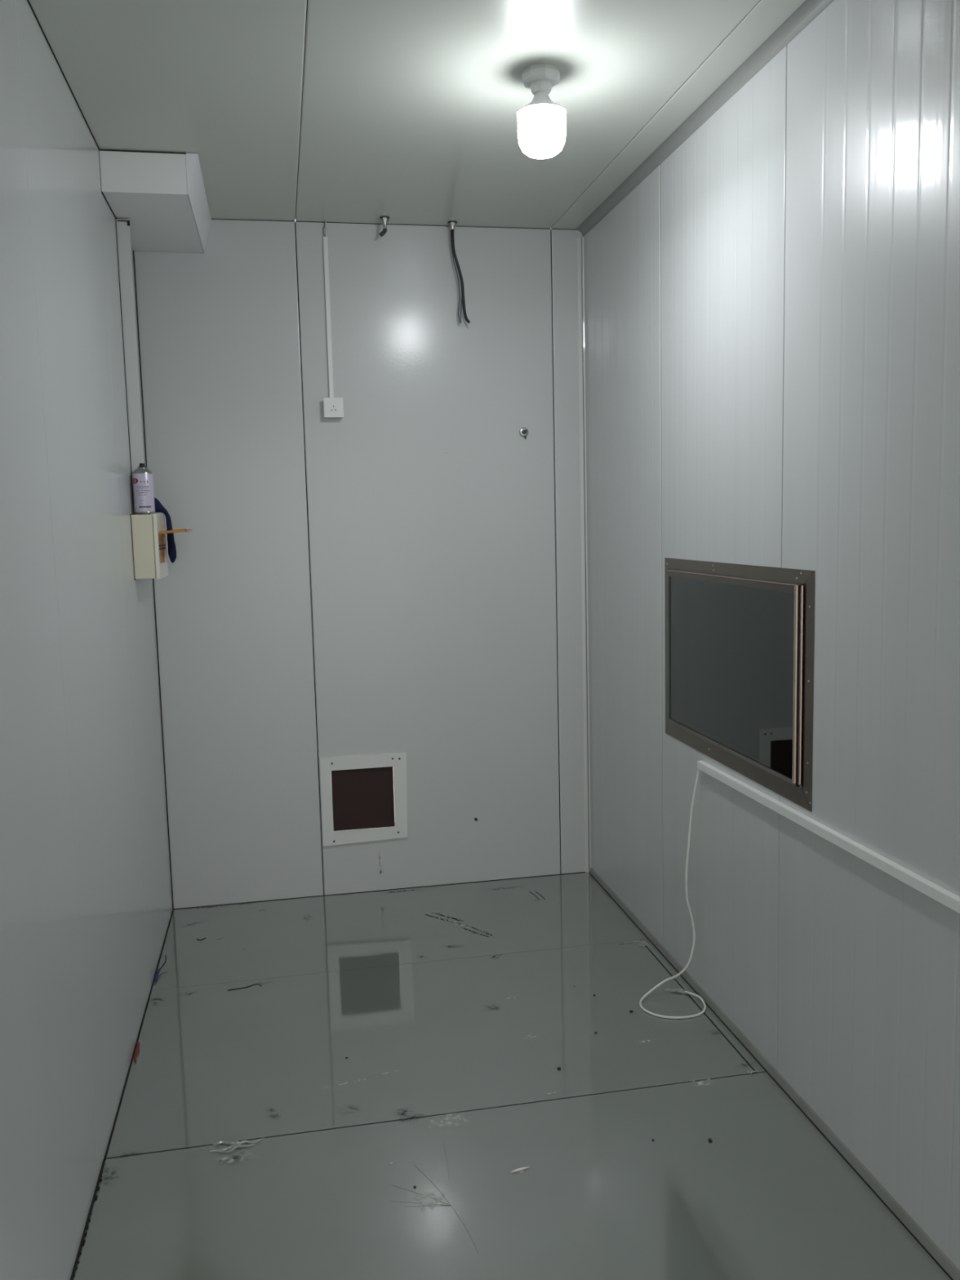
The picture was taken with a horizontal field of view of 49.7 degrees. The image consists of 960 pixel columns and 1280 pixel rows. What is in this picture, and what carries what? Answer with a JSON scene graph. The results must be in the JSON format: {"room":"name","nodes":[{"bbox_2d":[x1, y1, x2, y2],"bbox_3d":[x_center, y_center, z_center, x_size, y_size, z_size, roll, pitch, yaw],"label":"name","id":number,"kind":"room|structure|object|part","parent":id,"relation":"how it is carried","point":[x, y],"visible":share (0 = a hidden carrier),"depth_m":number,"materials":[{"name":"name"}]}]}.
{"room":"empty utility room","nodes":[
{"label":"empty utility room","id":0,"kind":"room"},
{"bbox_2d":[0,0,173,1279],"bbox_3d":[-0.790,0.035,1.449,0.070,2.600,5.000,-3,7,-11],"label":"wall","id":1,"kind":"structure","parent":0,"point":[86,896],"depth_m":2.25,"materials":[{"name":"white metal"}]},
{"bbox_2d":[26,0,99,150],"bbox_3d":[-0.785,-1.257,1.306,0.003,0.002,5.000,-3,7,-11],"label":"trim","id":2,"kind":"structure","parent":1,"relation":"attached to","point":[31,7],"depth_m":2.53,"materials":[{"name":"black"}]},
{"bbox_2d":[70,1159,105,1279],"bbox_3d":[-0.568,1.410,0.806,0.004,0.006,3.360,-3,7,-11],"label":"trim","id":3,"kind":"structure","parent":1,"relation":"attached to","point":[104,1160],"depth_m":2.22,"materials":[{"name":"black"}]},
{"bbox_2d":[115,217,147,514],"bbox_3d":[-1.148,-0.893,3.424,0.044,0.950,0.038,-3,7,-11],"label":"conduit","id":4,"kind":"object","parent":1,"relation":"attached to","point":[122,228],"visible":0.86,"depth_m":3.40,"materials":[{"name":"white plastic"}]},
{"bbox_2d":[104,909,173,1159],"bbox_3d":[-1.042,1.139,3.250,0.004,0.003,1.630,-3,7,-11],"label":"trim","id":5,"kind":"structure","parent":1,"relation":"attached to","point":[141,1024],"depth_m":2.95,"materials":[{"name":"black"}]},
{"bbox_2d":[133,250,173,909],"bbox_3d":[-1.227,-0.239,3.893,0.004,2.600,0.004,-3,7,-11],"label":"trim","id":6,"kind":"structure","parent":1,"relation":"attached to","point":[133,251],"depth_m":3.92,"materials":[{"name":"black"}]},
{"bbox_2d":[130,513,191,579],"bbox_3d":[-1.076,-0.322,3.537,0.176,0.216,0.267,-3,7,-11],"label":"box","id":7,"kind":"object","parent":1,"relation":"attached to","point":[148,531],"visible":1,"depth_m":3.40,"materials":[{"name":"beige paint"}]},
{"bbox_2d":[132,462,155,513],"bbox_3d":[-1.110,-0.500,3.420,0.065,0.164,0.065,-3,7,-11],"label":"spray can","id":8,"kind":"object","parent":7,"relation":"on","point":[143,479],"visible":1,"depth_m":3.40,"materials":[{"name":"grey metal"}]},
{"bbox_3d":[-1.089,-0.322,3.534,0.012,0.214,0.260,-3,7,-11],"label":"box door","id":9,"kind":"part","parent":7,"relation":"part of","materials":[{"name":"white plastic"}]},
{"bbox_3d":[-1.091,-0.315,3.535,0.005,0.100,0.200,-3,7,-11],"label":"plate","id":10,"kind":"part","parent":7,"relation":"part of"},
{"bbox_2d":[154,497,176,563],"bbox_3d":[-1.119,-0.385,3.627,0.103,0.233,0.063,-4,7,-20],"label":"strap","id":11,"kind":"object","parent":7,"relation":"on","point":[159,508],"visible":0.76,"depth_m":3.62,"materials":[{"name":"blue fabric"}]},
{"bbox_2d":[133,219,585,908],"bbox_3d":[-0.405,-0.281,4.086,1.693,2.600,0.071,-3,7,-11],"label":"wall","id":12,"kind":"structure","parent":0,"point":[400,572],"depth_m":4.04,"materials":[{"name":"white metal"}]},
{"bbox_2d":[323,236,333,397],"bbox_3d":[-0.571,-1.213,3.908,0.016,0.590,0.012,-3,7,-11],"label":"conduit","id":13,"kind":"object","parent":12,"relation":"attached to","point":[325,238],"visible":1,"depth_m":3.90,"materials":[{"name":"white plastic"}]},
{"bbox_2d":[323,397,343,417],"bbox_3d":[-0.556,-0.881,3.934,0.074,0.074,0.036,-3,7,-11],"label":"wall socket","id":14,"kind":"object","parent":12,"relation":"attached to","point":[333,406],"visible":1,"depth_m":3.92,"materials":[{"name":"white plastic"}]},
{"bbox_2d":[319,752,407,846],"bbox_3d":[-0.462,0.634,4.144,0.345,0.357,0.028,-3,7,-11],"label":"vent","id":15,"kind":"object","parent":12,"relation":"attached to","point":[361,797],"visible":1,"depth_m":4.14,"materials":[{"name":"white metal"}]},
{"bbox_2d":[173,871,585,909],"bbox_3d":[-0.367,1.012,4.201,1.693,0.002,0.002,-3,7,-11],"label":"trim","id":16,"kind":"structure","parent":12,"relation":"attached to","point":[580,872],"depth_m":4.19,"materials":[{"name":"black metal"}]},
{"bbox_2d":[211,218,577,230],"bbox_3d":[-0.429,-1.568,3.901,1.693,0.002,0.003,-3,7,-11],"label":"trim","id":17,"kind":"structure","parent":12,"relation":"attached to","point":[211,219],"depth_m":3.92,"materials":[{"name":"black metal"}]},
{"bbox_2d":[519,426,528,438],"bbox_3d":[0.176,-0.818,4.091,0.037,0.044,0.022,-3,7,-11],"label":"pipe fitting","id":18,"kind":"object","parent":12,"relation":"attached to","point":[523,432],"visible":1,"depth_m":4.10,"materials":[{"name":"silver metal"}]},
{"bbox_2d":[577,236,591,872],"bbox_3d":[0.423,-0.300,4.202,0.022,2.570,0.014,-3,7,-11],"label":"trim","id":19,"kind":"structure","parent":12,"relation":"attached to","point":[580,255],"depth_m":4.19,"materials":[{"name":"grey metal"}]},
{"bbox_2d":[28,0,805,229],"bbox_3d":[0.043,-1.331,1.458,1.693,0.070,5.000,-3,7,-11],"label":"ceiling","id":20,"kind":"structure","parent":0,"point":[347,111],"depth_m":2.69,"materials":[{"name":"grey paint"}]},
{"bbox_2d":[99,149,211,253],"bbox_3d":[-1.054,-1.437,3.440,0.284,0.122,0.692,-3,7,-11],"label":"box","id":21,"kind":"object","parent":20,"relation":"attached to","point":[162,196],"visible":0.98,"depth_m":3.19,"materials":[{"name":"white metal"}]},
{"bbox_2d":[379,216,389,236],"bbox_3d":[-0.353,-1.529,3.835,0.039,0.066,0.037,-3,7,-11],"label":"cable gland","id":22,"kind":"object","parent":20,"relation":"attached to","point":[384,220],"visible":1,"depth_m":3.83,"materials":[{"name":"grey plastic"}]},
{"bbox_2d":[447,220,457,230],"bbox_3d":[-0.104,-1.563,3.913,0.036,0.028,0.036,-3,7,-11],"label":"cable gland","id":23,"kind":"object","parent":20,"relation":"attached to","point":[452,224],"visible":1,"depth_m":3.90,"materials":[{"name":"grey plastic"}]},
{"bbox_2d":[449,229,470,324],"bbox_3d":[-0.077,-1.381,3.950,0.072,0.344,0.028,-3,7,-17],"label":"hanging cable","id":24,"kind":"object","parent":23,"relation":"hanging from","point":[451,232],"visible":1,"depth_m":3.95,"materials":[{"name":"black plastic"}]},
{"bbox_2d":[516,62,566,158],"bbox_3d":[0.156,-1.331,2.623,0.125,0.205,0.125,-3,7,-11],"label":"ceiling lamp","id":25,"kind":"object","parent":20,"relation":"attached to","point":[541,122],"visible":1,"depth_m":2.58,"materials":[{"name":"white"}]},
{"bbox_2d":[530,79,551,95],"bbox_3d":[0.154,-1.391,2.616,0.054,0.025,0.054,-3,7,-11],"label":"socket","id":26,"kind":"object","parent":25,"relation":"attached to","point":[538,86],"depth_m":2.60,"materials":[{"name":"white plastic"}]},
{"bbox_2d":[517,103,565,158],"bbox_3d":[0.157,-1.281,2.629,0.122,0.104,0.122,-3,7,-11],"label":"diffuser","id":27,"kind":"object","parent":25,"relation":"attached to","point":[541,127],"depth_m":2.58,"materials":[{"name":"white plastic"}]},
{"bbox_2d":[73,872,951,1279],"bbox_3d":[0.107,1.314,1.766,1.833,0.063,5.140,-3,7,-11],"label":"floor","id":28,"kind":"structure","parent":0,"point":[455,1011],"depth_m":2.60,"materials":[{"name":"grey metal"}]},
{"bbox_2d":[133,1041,139,1062],"bbox_3d":[-0.974,1.169,2.942,0.010,0.009,0.106,-3,7,-12],"label":"scrap","id":29,"kind":"object","parent":28,"relation":"on","point":[138,1042],"visible":1,"depth_m":2.94,"materials":[{"name":"red plastic"}]},
{"bbox_2d":[153,955,166,981],"bbox_3d":[-1.071,1.098,3.469,0.014,0.031,0.138,-1,7,-1],"label":"scrap","id":30,"kind":"object","parent":28,"relation":"on","point":[158,970],"visible":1,"depth_m":3.45,"materials":[{"name":"blue"}]},
{"bbox_2d":[209,1137,264,1152],"bbox_3d":[-0.583,1.213,2.492,0.129,0.007,0.051,-3,7,-11],"label":"scrap","id":31,"kind":"object","parent":28,"relation":"on","point":[236,1144],"visible":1,"depth_m":2.49,"materials":[{"name":"white plastic"}]},
{"bbox_2d":[510,1166,529,1173],"bbox_3d":[0.091,1.211,2.372,0.048,0.005,0.005,-4,7,-23],"label":"scrap","id":32,"kind":"object","parent":28,"relation":"on","point":[522,1168],"visible":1,"depth_m":2.37,"materials":[{"name":"white paper"}]},
{"bbox_2d":[632,940,650,946],"bbox_3d":[0.564,1.056,3.611,0.042,0.006,0.069,-7,8,-38],"label":"scrap","id":33,"kind":"object","parent":28,"relation":"on","point":[641,942],"visible":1,"depth_m":3.61,"materials":[{"name":"white plastic"}]},
{"bbox_2d":[663,987,693,993],"bbox_3d":[0.620,1.097,3.243,0.088,0.007,0.027,1,7,16],"label":"scrap","id":34,"kind":"object","parent":28,"relation":"on","point":[669,989],"visible":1,"depth_m":3.24,"materials":[{"name":"white plastic"}]},
{"bbox_2d":[746,1070,756,1074],"bbox_3d":[0.724,1.151,2.765,0.030,0.005,0.017,-3,7,-11],"label":"scrap","id":35,"kind":"object","parent":28,"relation":"on","point":[749,1072],"visible":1,"depth_m":2.76,"materials":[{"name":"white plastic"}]},
{"bbox_2d":[583,0,959,1270],"bbox_3d":[0.940,-0.045,1.776,0.070,2.600,5.000,-3,7,-11],"label":"wall","id":36,"kind":"structure","parent":0,"point":[772,312],"depth_m":2.39,"materials":[{"name":"white metal"}]},
{"bbox_2d":[575,0,834,236],"bbox_3d":[0.861,-1.319,1.618,0.030,0.030,4.999,-3,7,-11],"label":"trim","id":37,"kind":"structure","parent":36,"relation":"attached to","point":[809,10],"depth_m":2.79,"materials":[{"name":"grey paint"}]},
{"bbox_2d":[664,557,815,812],"bbox_3d":[0.721,0.071,2.915,0.089,0.576,0.957,-3,7,-11],"label":"window","id":38,"kind":"structure","parent":36,"relation":"in","point":[732,629],"depth_m":2.80,"materials":[{"name":"grey glass"}]},
{"bbox_3d":[0.608,0.023,3.359,0.002,0.575,0.038,-3,7,-11],"label":"frame plate","id":39,"kind":"part","parent":38,"relation":"part of","materials":[{"name":"silver metal"}]},
{"bbox_3d":[0.701,0.336,2.941,0.002,0.045,0.956,-3,7,-11],"label":"frame plate","id":40,"kind":"part","parent":38,"relation":"part of","materials":[{"name":"silver metal"}]},
{"bbox_3d":[0.688,-0.197,2.879,0.002,0.033,0.956,-3,7,-11],"label":"frame plate","id":41,"kind":"part","parent":38,"relation":"part of","materials":[{"name":"silver metal"}]},
{"bbox_3d":[0.781,0.122,2.467,0.002,0.575,0.048,-3,7,-11],"label":"frame plate","id":42,"kind":"part","parent":38,"relation":"part of","materials":[{"name":"silver metal"}]},
{"bbox_2d":[589,866,959,1279],"bbox_3d":[0.934,1.232,1.917,0.006,0.028,4.998,-3,7,-11],"label":"baseboard","id":43,"kind":"structure","parent":36,"relation":"attached to","point":[931,1246],"depth_m":2.55,"materials":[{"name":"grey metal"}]},
{"bbox_2d":[697,760,959,913],"bbox_3d":[1.022,0.560,1.256,0.016,0.070,3.818,-3,7,-11],"label":"conduit","id":44,"kind":"object","parent":36,"relation":"attached to","point":[924,886],"visible":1,"depth_m":2.31,"materials":[{"name":"white plastic"}]},
{"bbox_2d":[639,768,706,1018],"bbox_3d":[0.580,0.749,3.107,0.205,0.732,0.171,-3,7,-11],"label":"cable","id":45,"kind":"object","parent":44,"relation":"hanging from","point":[698,771],"visible":1,"depth_m":3.15,"materials":[{"name":"white plastic"}]}
]}

